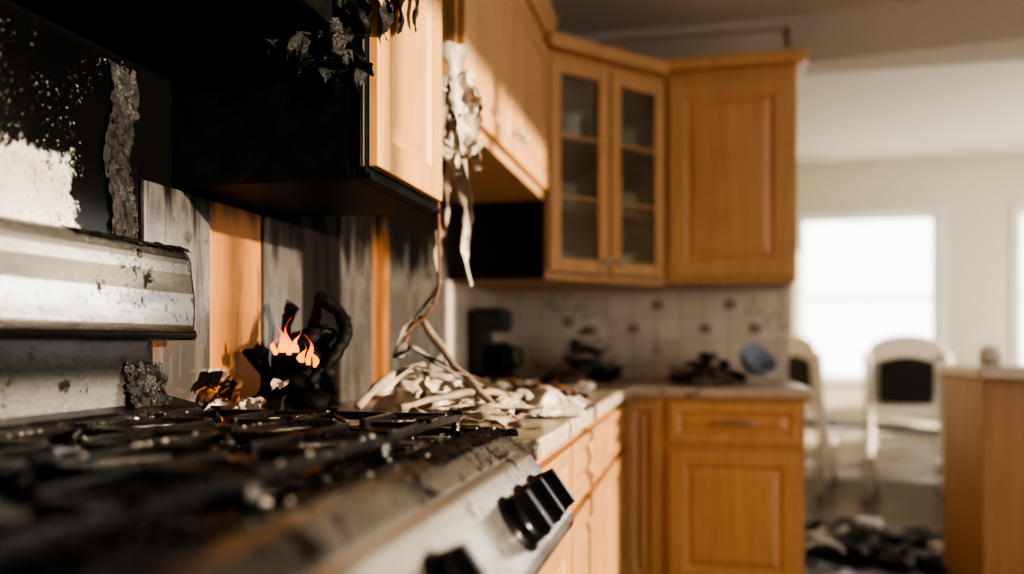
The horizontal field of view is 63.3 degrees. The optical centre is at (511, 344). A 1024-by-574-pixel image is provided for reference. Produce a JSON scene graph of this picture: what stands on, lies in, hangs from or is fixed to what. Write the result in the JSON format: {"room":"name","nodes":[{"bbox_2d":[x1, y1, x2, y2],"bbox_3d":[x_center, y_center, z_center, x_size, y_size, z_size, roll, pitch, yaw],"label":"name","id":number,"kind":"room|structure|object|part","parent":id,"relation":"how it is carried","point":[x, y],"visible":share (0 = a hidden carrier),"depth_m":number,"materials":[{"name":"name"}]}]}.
{"room":"fire-damaged room","nodes":[
{"label":"fire-damaged room","id":0,"kind":"room"},
{"bbox_2d":[0,0,456,407],"bbox_3d":[-0.417,-0.200,2.812,0.100,2.560,9.100,0,0,13],"label":"wall","id":1,"kind":"structure","parent":0,"point":[84,21],"depth_m":1.50,"materials":[{"name":"black paint"}]},
{"bbox_2d":[0,2,446,420],"bbox_3d":[-0.580,-0.229,1.837,0.014,0.783,2.925,0,0,13],"label":"panelling","id":2,"kind":"object","parent":1,"relation":"attached to","point":[69,112],"visible":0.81,"depth_m":1.65,"materials":[{"name":"grey weathered wood"},{"name":"wood"},{"name":"charred wood"}]},
{"bbox_3d":[-0.639,-0.067,1.583,0.011,0.459,0.205,0,0,13],"label":"panel","id":3,"kind":"part","parent":2,"relation":"part of","materials":[{"name":"grey wood"}]},
{"bbox_3d":[-0.595,-0.067,1.786,0.007,0.459,0.200,0,0,13],"label":"panel","id":4,"kind":"part","parent":2,"relation":"part of","materials":[{"name":"orange wood"}]},
{"bbox_3d":[-0.548,-0.067,1.978,0.012,0.459,0.185,0,0,13],"label":"panel","id":5,"kind":"part","parent":2,"relation":"part of","materials":[{"name":"wood"}]},
{"bbox_3d":[-0.504,-0.067,2.183,0.008,0.459,0.225,0,0,13],"label":"panel","id":6,"kind":"part","parent":2,"relation":"part of","materials":[{"name":"black wood"}]},
{"bbox_3d":[-0.451,-0.229,2.407,0.011,0.783,0.225,0,0,13],"label":"panel","id":7,"kind":"part","parent":2,"relation":"part of","materials":[{"name":"grey wood"}]},
{"bbox_3d":[-0.412,-0.229,2.588,0.007,0.783,0.135,0,0,13],"label":"panel","id":8,"kind":"part","parent":2,"relation":"part of","materials":[{"name":"orange wood"}]},
{"bbox_3d":[-0.362,-0.229,2.802,0.011,0.783,0.295,0,0,13],"label":"panel","id":9,"kind":"part","parent":2,"relation":"part of","materials":[{"name":"grey wood"}]},
{"bbox_3d":[-0.294,-0.229,3.107,0.008,0.783,0.320,0,0,13],"label":"panel","id":10,"kind":"part","parent":2,"relation":"part of","materials":[{"name":"grey wood"}]},
{"bbox_2d":[89,0,420,100],"bbox_3d":[-0.514,-0.957,1.175,0.446,1.042,1.171,0,0,13],"label":"debris","id":11,"kind":"object","parent":1,"relation":"attached to","point":[308,34],"visible":1,"depth_m":1.45,"materials":[{"name":"black"}]},
{"bbox_2d":[89,0,333,43],"bbox_3d":[-0.582,-1.019,1.067,0.348,0.918,0.922,0,0,13],"label":"hood","id":12,"kind":"object","parent":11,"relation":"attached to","point":[168,21],"depth_m":1.42,"materials":[{"name":"black metal"}]},
{"bbox_2d":[173,0,441,217],"bbox_3d":[-0.399,-0.742,1.727,0.413,0.887,0.413,0,0,13],"label":"upper cabinet","id":13,"kind":"object","parent":1,"relation":"attached to","point":[250,133],"visible":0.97,"depth_m":1.56,"materials":[{"name":"brown wood"}]},
{"bbox_3d":[-0.269,-0.450,1.488,0.007,0.260,0.005,0,0,13],"label":"steel corner trim","id":14,"kind":"part","parent":13,"relation":"part of","materials":[{"name":"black metal"}]},
{"bbox_3d":[-0.212,-0.304,1.688,0.008,0.012,0.407,0,0,13],"label":"rail","id":15,"kind":"part","parent":13,"relation":"part of","materials":[{"name":"brown wood"}]},
{"bbox_3d":[-0.208,-0.742,1.680,0.020,0.840,0.380,0,0,13],"label":"door panel","id":16,"kind":"part","parent":13,"relation":"part of","materials":[{"name":"brown wood"}]},
{"bbox_2d":[442,0,557,203],"bbox_3d":[-0.172,-0.902,2.654,0.445,0.695,1.200,0,0,13],"label":"upper cabinet","id":17,"kind":"object","parent":1,"relation":"attached to","point":[507,61],"visible":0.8,"depth_m":2.58,"materials":[{"name":"brown wood"}]},
{"bbox_2d":[397,41,483,343],"bbox_3d":[-0.173,-0.346,1.972,0.212,0.755,0.064,0,0,-16],"label":"strips","id":18,"kind":"object","parent":17,"relation":"hanging from","point":[461,106],"visible":0.92,"depth_m":1.98,"materials":[{"name":"plastic"}]},
{"bbox_3d":[-0.062,-0.855,2.324,0.020,0.540,0.575,0,0,13],"label":"door","id":19,"kind":"part","parent":17,"relation":"part of","materials":[{"name":"brown wood"}]},
{"bbox_3d":[0.020,-0.655,2.564,0.032,0.026,0.026,0,0,13],"label":"door knob","id":20,"kind":"part","parent":17,"relation":"part of","materials":[{"name":"silver metal"}]},
{"bbox_3d":[0.037,-0.655,2.642,0.032,0.026,0.026,0,0,13],"label":"door knob","id":21,"kind":"part","parent":17,"relation":"part of","materials":[{"name":"silver metal"}]},
{"bbox_3d":[0.068,-0.855,2.894,0.020,0.540,0.575,0,0,13],"label":"door","id":22,"kind":"part","parent":17,"relation":"part of","materials":[{"name":"brown wood"}]},
{"bbox_3d":[0.004,-1.218,2.614,0.080,0.065,1.200,0,0,13],"label":"crown","id":23,"kind":"part","parent":17,"relation":"part of","materials":[{"name":"brown wood"}]},
{"bbox_2d":[447,30,669,292],"bbox_3d":[0.242,-0.728,3.568,0.848,0.945,0.840,0,0,13],"label":"display cabinet","id":24,"kind":"object","parent":1,"relation":"attached to","point":[599,225],"visible":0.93,"depth_m":3.39,"materials":[{"name":"brown wood"}]},
{"bbox_3d":[0.266,-0.700,3.287,0.305,0.830,0.020,0,0,-35],"label":"glass door","id":25,"kind":"part","parent":24,"relation":"part of","materials":[{"name":"brown wood"}]},
{"bbox_3d":[0.383,-0.698,3.394,0.639,0.835,0.020,0,0,-35],"label":"frame","id":26,"kind":"part","parent":24,"relation":"part of","materials":[{"name":"brown wood"}]},
{"bbox_2d":[561,137,652,173],"bbox_3d":[0.225,-0.828,3.597,0.775,0.016,0.765,0,0,13],"label":"shelf","id":27,"kind":"object","parent":24,"relation":"attached to","point":[578,154],"depth_m":3.59,"materials":[{"name":"brown wood"}]},
{"bbox_2d":[561,205,652,232],"bbox_3d":[0.225,-0.548,3.597,0.775,0.016,0.765,0,0,13],"label":"shelf","id":28,"kind":"object","parent":24,"relation":"attached to","point":[574,219],"depth_m":3.57,"materials":[{"name":"brown wood"}]},
{"bbox_3d":[0.381,-0.335,3.336,0.026,0.026,0.032,0,0,-35],"label":"glass door knob","id":29,"kind":"part","parent":24,"relation":"part of","materials":[{"name":"silver metal"}]},
{"bbox_3d":[0.387,-1.173,3.402,0.708,0.055,0.136,0,0,-35],"label":"crown","id":30,"kind":"part","parent":24,"relation":"part of","materials":[{"name":"brown wood"}]},
{"bbox_3d":[0.438,-0.335,3.376,0.026,0.026,0.032,0,0,-35],"label":"glass door knob","id":31,"kind":"part","parent":24,"relation":"part of","materials":[{"name":"silver metal"}]},
{"bbox_3d":[0.523,-0.700,3.468,0.305,0.830,0.020,0,0,-35],"label":"glass door","id":32,"kind":"part","parent":24,"relation":"part of","materials":[{"name":"brown wood"}]},
{"bbox_2d":[530,19,788,380],"bbox_3d":[0.602,-0.200,3.981,1.370,2.560,0.120,0,0,13],"label":"wall","id":33,"kind":"structure","parent":0,"point":[776,39],"depth_m":3.85,"materials":[{"name":"paint"}]},
{"bbox_2d":[447,280,788,385],"bbox_3d":[0.497,-0.045,3.519,1.369,0.417,0.824,0,0,13],"label":"backsplash","id":34,"kind":"structure","parent":33,"relation":"attached to","point":[651,332],"depth_m":3.88,"materials":[{"name":"tile"}]},
{"bbox_2d":[569,16,787,43],"bbox_3d":[0.580,-1.454,3.898,1.365,0.049,0.049,0,0,13],"label":"crown molding","id":35,"kind":"structure","parent":33,"relation":"attached to","point":[774,23],"depth_m":3.83,"materials":[{"name":"wood"}]},
{"bbox_2d":[661,48,807,287],"bbox_3d":[0.961,-0.743,3.642,0.600,0.955,0.378,0,0,13],"label":"upper cabinet","id":36,"kind":"object","parent":33,"relation":"attached to","point":[731,118],"visible":0.93,"depth_m":3.49,"materials":[{"name":"brown wood"}]},
{"bbox_3d":[0.961,-1.192,3.642,0.600,0.055,0.378,0,0,13],"label":"crown","id":37,"kind":"part","parent":36,"relation":"part of","materials":[{"name":"brown wood"}]},
{"bbox_2d":[789,0,1023,74],"bbox_3d":[2.547,-1.373,3.334,2.710,0.215,0.560,0,0,13],"label":"beam","id":38,"kind":"structure","parent":33,"relation":"attached to","point":[917,33],"depth_m":3.60,"materials":[{"name":"white paint"}]},
{"bbox_2d":[549,0,1023,165],"bbox_3d":[1.621,-1.530,2.349,4.280,0.100,9.300,0,0,13],"label":"ceiling","id":39,"kind":"structure","parent":0,"point":[973,110],"depth_m":4.98,"materials":[{"name":"beige paint"}]},
{"bbox_2d":[805,476,951,573],"bbox_3d":[1.621,1.130,2.349,4.280,0.100,9.300,0,0,13],"label":"floor","id":40,"kind":"structure","parent":0,"point":[903,505],"depth_m":5.48,"materials":[{"name":"beige tile"}]},
{"bbox_2d":[0,215,574,573],"bbox_3d":[-0.373,0.450,0.988,0.779,1.259,1.044,0,0,13],"label":"gas range","id":41,"kind":"object","parent":40,"relation":"on","point":[103,471],"visible":1,"depth_m":1.05,"materials":[{"name":"metal"}]},
{"bbox_3d":[-0.560,0.144,1.009,0.165,0.031,0.165,0,0,13],"label":"burner","id":42,"kind":"part","parent":41,"relation":"part of","materials":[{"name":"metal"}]},
{"bbox_3d":[-0.380,0.144,0.630,0.144,0.031,0.144,0,0,13],"label":"burner","id":43,"kind":"part","parent":41,"relation":"part of","materials":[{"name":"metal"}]},
{"bbox_3d":[-0.715,-0.018,1.034,0.077,0.020,0.980,0,0,13],"label":"backguard molding","id":44,"kind":"part","parent":41,"relation":"part of","materials":[{"name":"metal"}]},
{"bbox_3d":[-0.481,0.144,1.360,0.165,0.031,0.165,0,0,13],"label":"burner","id":45,"kind":"part","parent":41,"relation":"part of","materials":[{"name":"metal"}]},
{"bbox_3d":[-0.307,0.144,0.952,0.144,0.031,0.144,0,0,13],"label":"burner","id":46,"kind":"part","parent":41,"relation":"part of","materials":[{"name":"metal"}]},
{"bbox_2d":[0,429,520,573],"bbox_3d":[-0.417,0.182,0.997,0.655,0.076,1.040,0,0,13],"label":"cooktop","id":47,"kind":"object","parent":41,"relation":"in","point":[323,518],"depth_m":0.77,"materials":[{"name":"metal"}]},
{"bbox_3d":[-0.227,0.144,1.303,0.144,0.031,0.144,0,0,13],"label":"burner","id":48,"kind":"part","parent":41,"relation":"part of","materials":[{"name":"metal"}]},
{"bbox_3d":[-0.068,0.254,0.918,0.121,0.162,1.032,0,0,13],"label":"control panel","id":49,"kind":"part","parent":41,"relation":"part of","materials":[{"name":"metal"}]},
{"bbox_3d":[-0.058,0.236,0.823,0.076,0.082,0.075,0,0,-35],"label":"knob","id":50,"kind":"part","parent":41,"relation":"part of","materials":[{"name":"black plastic"}]},
{"bbox_3d":[0.011,0.236,1.126,0.075,0.082,0.076,0,0,-30],"label":"knob","id":51,"kind":"part","parent":41,"relation":"part of","materials":[{"name":"black plastic"}]},
{"bbox_3d":[0.033,0.236,1.223,0.075,0.082,0.076,0,0,-30],"label":"knob","id":52,"kind":"part","parent":41,"relation":"part of","materials":[{"name":"black plastic"}]},
{"bbox_3d":[0.054,0.236,1.315,0.076,0.082,0.075,0,0,-35],"label":"knob","id":53,"kind":"part","parent":41,"relation":"part of","materials":[{"name":"black plastic"}]},
{"bbox_2d":[536,401,624,573],"bbox_3d":[-0.020,0.642,2.762,0.693,0.875,2.528,0,0,13],"label":"base cabinet","id":54,"kind":"object","parent":40,"relation":"on","point":[590,463],"visible":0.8,"depth_m":2.30,"materials":[{"name":"brown wood"}]},
{"bbox_3d":[0.079,0.305,1.679,0.020,0.150,0.430,0,0,13],"label":"drawer","id":55,"kind":"part","parent":54,"relation":"part of","materials":[{"name":"brown wood"}]},
{"bbox_3d":[0.079,0.675,1.679,0.020,0.540,0.430,0,0,13],"label":"door","id":56,"kind":"part","parent":54,"relation":"part of","materials":[{"name":"brown wood"}]},
{"bbox_2d":[328,379,812,460],"bbox_3d":[0.320,0.184,2.673,1.391,0.038,2.530,0,0,13],"label":"countertop","id":57,"kind":"structure","parent":54,"relation":"on","point":[538,437],"depth_m":2.92,"materials":[{"name":"stone"}]},
{"bbox_2d":[192,367,289,418],"bbox_3d":[-0.529,0.104,1.615,0.211,0.121,0.068,0,0,21],"label":"debris","id":58,"kind":"object","parent":57,"relation":"on","point":[218,389],"visible":0.63,"depth_m":1.62,"materials":[{"name":"plastic"}]},
{"bbox_2d":[243,289,352,410],"bbox_3d":[-0.457,0.021,1.756,0.206,0.287,0.204,0,0,13],"label":"debris","id":59,"kind":"object","parent":57,"relation":"on","point":[304,356],"visible":0.88,"depth_m":1.74,"materials":[{"name":"black"}]},
{"bbox_2d":[354,315,594,428],"bbox_3d":[-0.083,0.045,1.950,0.504,0.238,0.639,0,0,15],"label":"debris pile","id":60,"kind":"object","parent":57,"relation":"on","point":[410,388],"visible":0.9,"depth_m":1.84,"materials":[{"name":"plastic"}]},
{"bbox_2d":[471,308,522,380],"bbox_3d":[-0.056,0.004,3.561,0.213,0.320,0.200,0,0,13],"label":"coffee maker","id":61,"kind":"object","parent":57,"relation":"on","point":[490,361],"visible":0.94,"depth_m":3.50,"materials":[{"name":"plastic"}]},
{"bbox_2d":[453,380,588,399],"bbox_3d":[-0.068,0.135,2.447,0.576,0.058,0.416,0,0,13],"label":"rubble","id":62,"kind":"object","parent":57,"relation":"on","point":[506,386],"visible":0.09,"depth_m":2.42,"materials":[{"name":"fabric"}]},
{"bbox_2d":[457,376,594,391],"bbox_3d":[0.049,0.140,3.040,0.531,0.047,0.719,0,0,13],"label":"rubble","id":63,"kind":"object","parent":57,"relation":"on","point":[582,385],"visible":0.44,"depth_m":2.98,"materials":[{"name":"fabric"}]},
{"bbox_2d":[547,326,630,381],"bbox_3d":[0.341,0.039,3.729,0.373,0.250,0.281,0,0,-8],"label":"rubble heap","id":64,"kind":"object","parent":57,"relation":"on","point":[586,364],"visible":1,"depth_m":3.67,"materials":[{"name":"grey wood"}]},
{"bbox_2d":[667,352,748,384],"bbox_3d":[0.833,0.097,3.534,0.341,0.133,0.288,0,0,13],"label":"rubble heap","id":65,"kind":"object","parent":57,"relation":"on","point":[701,374],"visible":1,"depth_m":3.47,"materials":[{"name":"plastic"}]},
{"bbox_2d":[740,344,776,375],"bbox_3d":[1.036,0.063,3.484,0.153,0.137,0.147,0,0,13],"label":"bowl","id":66,"kind":"object","parent":57,"relation":"on","point":[755,360],"visible":1,"depth_m":3.52,"materials":[{"name":"ceramic"}]},
{"bbox_3d":[0.219,0.593,2.386,0.020,0.775,1.900,0,0,13],"label":"frame","id":67,"kind":"part","parent":54,"relation":"part of","materials":[{"name":"brown wood"}]},
{"bbox_3d":[0.180,0.305,2.123,0.020,0.150,0.430,0,0,13],"label":"drawer","id":68,"kind":"part","parent":54,"relation":"part of","materials":[{"name":"brown wood"}]},
{"bbox_3d":[0.180,0.675,2.123,0.020,0.540,0.430,0,0,13],"label":"door","id":69,"kind":"part","parent":54,"relation":"part of","materials":[{"name":"brown wood"}]},
{"bbox_3d":[0.281,0.305,2.567,0.020,0.150,0.430,0,0,13],"label":"drawer","id":70,"kind":"part","parent":54,"relation":"part of","materials":[{"name":"brown wood"}]},
{"bbox_3d":[0.281,0.675,2.567,0.020,0.540,0.430,0,0,13],"label":"door","id":71,"kind":"part","parent":54,"relation":"part of","materials":[{"name":"brown wood"}]},
{"bbox_3d":[0.381,0.305,3.010,0.020,0.150,0.430,0,0,13],"label":"drawer","id":72,"kind":"part","parent":54,"relation":"part of","materials":[{"name":"brown wood"}]},
{"bbox_3d":[0.381,0.675,3.010,0.020,0.540,0.430,0,0,13],"label":"door","id":73,"kind":"part","parent":54,"relation":"part of","materials":[{"name":"brown wood"}]},
{"bbox_2d":[622,396,804,573],"bbox_3d":[0.811,0.642,3.530,0.767,0.875,0.662,0,0,13],"label":"base cabinet","id":74,"kind":"object","parent":40,"relation":"on","point":[714,485],"visible":0.94,"depth_m":3.23,"materials":[{"name":"brown wood"}]},
{"bbox_3d":[0.519,0.585,3.302,0.135,0.720,0.020,0,0,13],"label":"narrow door","id":75,"kind":"part","parent":74,"relation":"part of","materials":[{"name":"brown wood"}]},
{"bbox_3d":[0.860,0.302,3.198,0.152,0.012,0.036,0,0,13],"label":"drawer pull","id":76,"kind":"part","parent":74,"relation":"part of","materials":[{"name":"silver metal"}]},
{"bbox_3d":[0.861,0.302,3.224,0.500,0.155,0.020,0,0,13],"label":"drawer","id":77,"kind":"part","parent":74,"relation":"part of","materials":[{"name":"brown wood"}]},
{"bbox_3d":[0.861,0.675,3.224,0.500,0.540,0.020,0,0,13],"label":"door panel","id":78,"kind":"part","parent":74,"relation":"part of","materials":[{"name":"brown wood"}]},
{"bbox_2d":[789,336,880,496],"bbox_3d":[2.359,0.507,6.245,0.574,1.153,0.569,0,0,-17],"label":"dining chair","id":79,"kind":"object","parent":40,"relation":"on","point":[806,367],"visible":0.55,"depth_m":6.03,"materials":[{"name":"white paint"}]},
{"bbox_3d":[2.123,0.205,6.172,0.078,0.550,0.500,0,0,-17],"label":"frame","id":80,"kind":"part","parent":79,"relation":"part of","materials":[{"name":"white paint"}]},
{"bbox_3d":[2.212,0.570,5.947,0.113,1.027,0.072,0,0,-36],"label":"leg","id":81,"kind":"part","parent":79,"relation":"part of","materials":[{"name":"white paint"}]},
{"bbox_3d":[2.521,0.850,6.538,0.053,0.465,0.097,0,0,37],"label":"leg","id":82,"kind":"part","parent":79,"relation":"part of","materials":[{"name":"white paint"}]},
{"bbox_3d":[2.383,0.623,6.252,0.460,0.035,0.480,0,0,-17],"label":"seat","id":83,"kind":"part","parent":79,"relation":"part of","materials":[{"name":"white paint"}]},
{"bbox_2d":[805,418,864,427],"bbox_3d":[2.388,0.590,6.254,0.390,0.030,0.420,0,0,-17],"label":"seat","id":84,"kind":"object","parent":79,"relation":"on","point":[831,423],"depth_m":6.09,"materials":[{"name":"white fabric"}]},
{"bbox_3d":[2.659,0.850,6.095,0.097,0.465,0.053,0,0,19],"label":"leg","id":85,"kind":"part","parent":79,"relation":"part of","materials":[{"name":"white paint"}]},
{"bbox_2d":[805,517,947,572],"bbox_3d":[1.994,1.009,4.397,1.023,0.142,0.940,0,0,25],"label":"debris","id":86,"kind":"object","parent":40,"relation":"on","point":[869,544],"visible":0.73,"depth_m":4.27,"materials":[{"name":"grey wood"}]},
{"bbox_2d":[805,517,942,550],"bbox_3d":[1.923,1.008,4.430,0.739,0.076,0.733,0,0,13],"label":"paper scraps","id":87,"kind":"object","parent":86,"relation":"on","point":[824,532],"visible":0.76,"depth_m":4.36,"materials":[{"name":"grey paper"}]},
{"bbox_2d":[860,335,952,501],"bbox_3d":[2.776,0.507,5.866,0.579,1.153,0.574,0,0,23],"label":"dining chair","id":88,"kind":"object","parent":40,"relation":"on","point":[899,377],"visible":0.81,"depth_m":5.65,"materials":[{"name":"white paint"}]},
{"bbox_3d":[2.465,0.570,5.748,0.072,1.027,0.113,0,0,41],"label":"leg","id":89,"kind":"part","parent":88,"relation":"part of","materials":[{"name":"white paint"}]},
{"bbox_3d":[2.786,0.623,5.889,0.480,0.035,0.460,0,0,23],"label":"seat","id":90,"kind":"part","parent":88,"relation":"part of","materials":[{"name":"white paint"}]},
{"bbox_2d":[874,426,938,433],"bbox_3d":[2.788,0.590,5.894,0.420,0.030,0.390,0,0,23],"label":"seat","id":91,"kind":"object","parent":88,"relation":"on","point":[881,429],"depth_m":5.72,"materials":[{"name":"white fabric"}]},
{"bbox_3d":[2.680,0.205,5.638,0.500,0.550,0.078,0,0,23],"label":"frame","id":92,"kind":"part","parent":88,"relation":"part of","materials":[{"name":"white paint"}]},
{"bbox_3d":[3.084,0.850,5.999,0.097,0.465,0.053,0,0,-31],"label":"leg","id":93,"kind":"part","parent":88,"relation":"part of","materials":[{"name":"white paint"}]},
{"bbox_3d":[2.909,0.570,5.562,0.072,1.027,0.113,0,0,4],"label":"leg","id":94,"kind":"part","parent":88,"relation":"part of","materials":[{"name":"white paint"}]},
{"bbox_2d":[934,364,1023,573],"bbox_3d":[2.494,0.583,3.351,1.300,0.995,0.640,0,0,13],"label":"kitchen island","id":95,"kind":"object","parent":40,"relation":"on","point":[983,405],"visible":1,"depth_m":3.23,"materials":[{"name":"brown wood"}]},
{"bbox_2d":[934,364,1023,379],"bbox_3d":[2.494,0.109,3.351,1.300,0.048,0.640,0,0,13],"label":"island countertop","id":96,"kind":"structure","parent":95,"relation":"on","point":[974,371],"depth_m":3.23,"materials":[{"name":"beige stone"}]},
{"bbox_2d":[977,346,1003,364],"bbox_3d":[2.065,0.044,3.582,0.100,0.080,0.100,0,0,13],"label":"ceramic vase","id":97,"kind":"object","parent":96,"relation":"on","point":[987,355],"visible":1,"depth_m":3.55,"materials":[{"name":"beige ceramic"}]},
{"bbox_2d":[789,155,1023,464],"bbox_3d":[2.640,-0.200,6.835,4.080,2.560,0.100,0,0,13],"label":"wall","id":98,"kind":"structure","parent":0,"point":[978,194],"depth_m":6.59,"materials":[{"name":"beige paint"}]},
{"bbox_2d":[794,206,945,384],"bbox_3d":[2.889,-0.385,6.737,1.190,1.430,0.120,0,0,13],"label":"window","id":99,"kind":"structure","parent":98,"relation":"in","point":[921,212],"depth_m":6.71,"materials":[{"name":"white paint"}]},
{"bbox_2d":[805,462,935,478],"bbox_3d":[2.627,1.020,6.777,4.080,0.120,0.018,0,0,13],"label":"baseboard","id":100,"kind":"structure","parent":98,"relation":"attached to","point":[843,471],"depth_m":6.72,"materials":[{"name":"white paint"}]},
{"bbox_2d":[1011,204,1023,363],"bbox_3d":[4.240,-0.385,6.430,0.720,1.430,0.120,0,0,13],"label":"window","id":101,"kind":"structure","parent":98,"relation":"in","point":[1016,214],"depth_m":6.47,"materials":[{"name":"white paint"}]}
]}

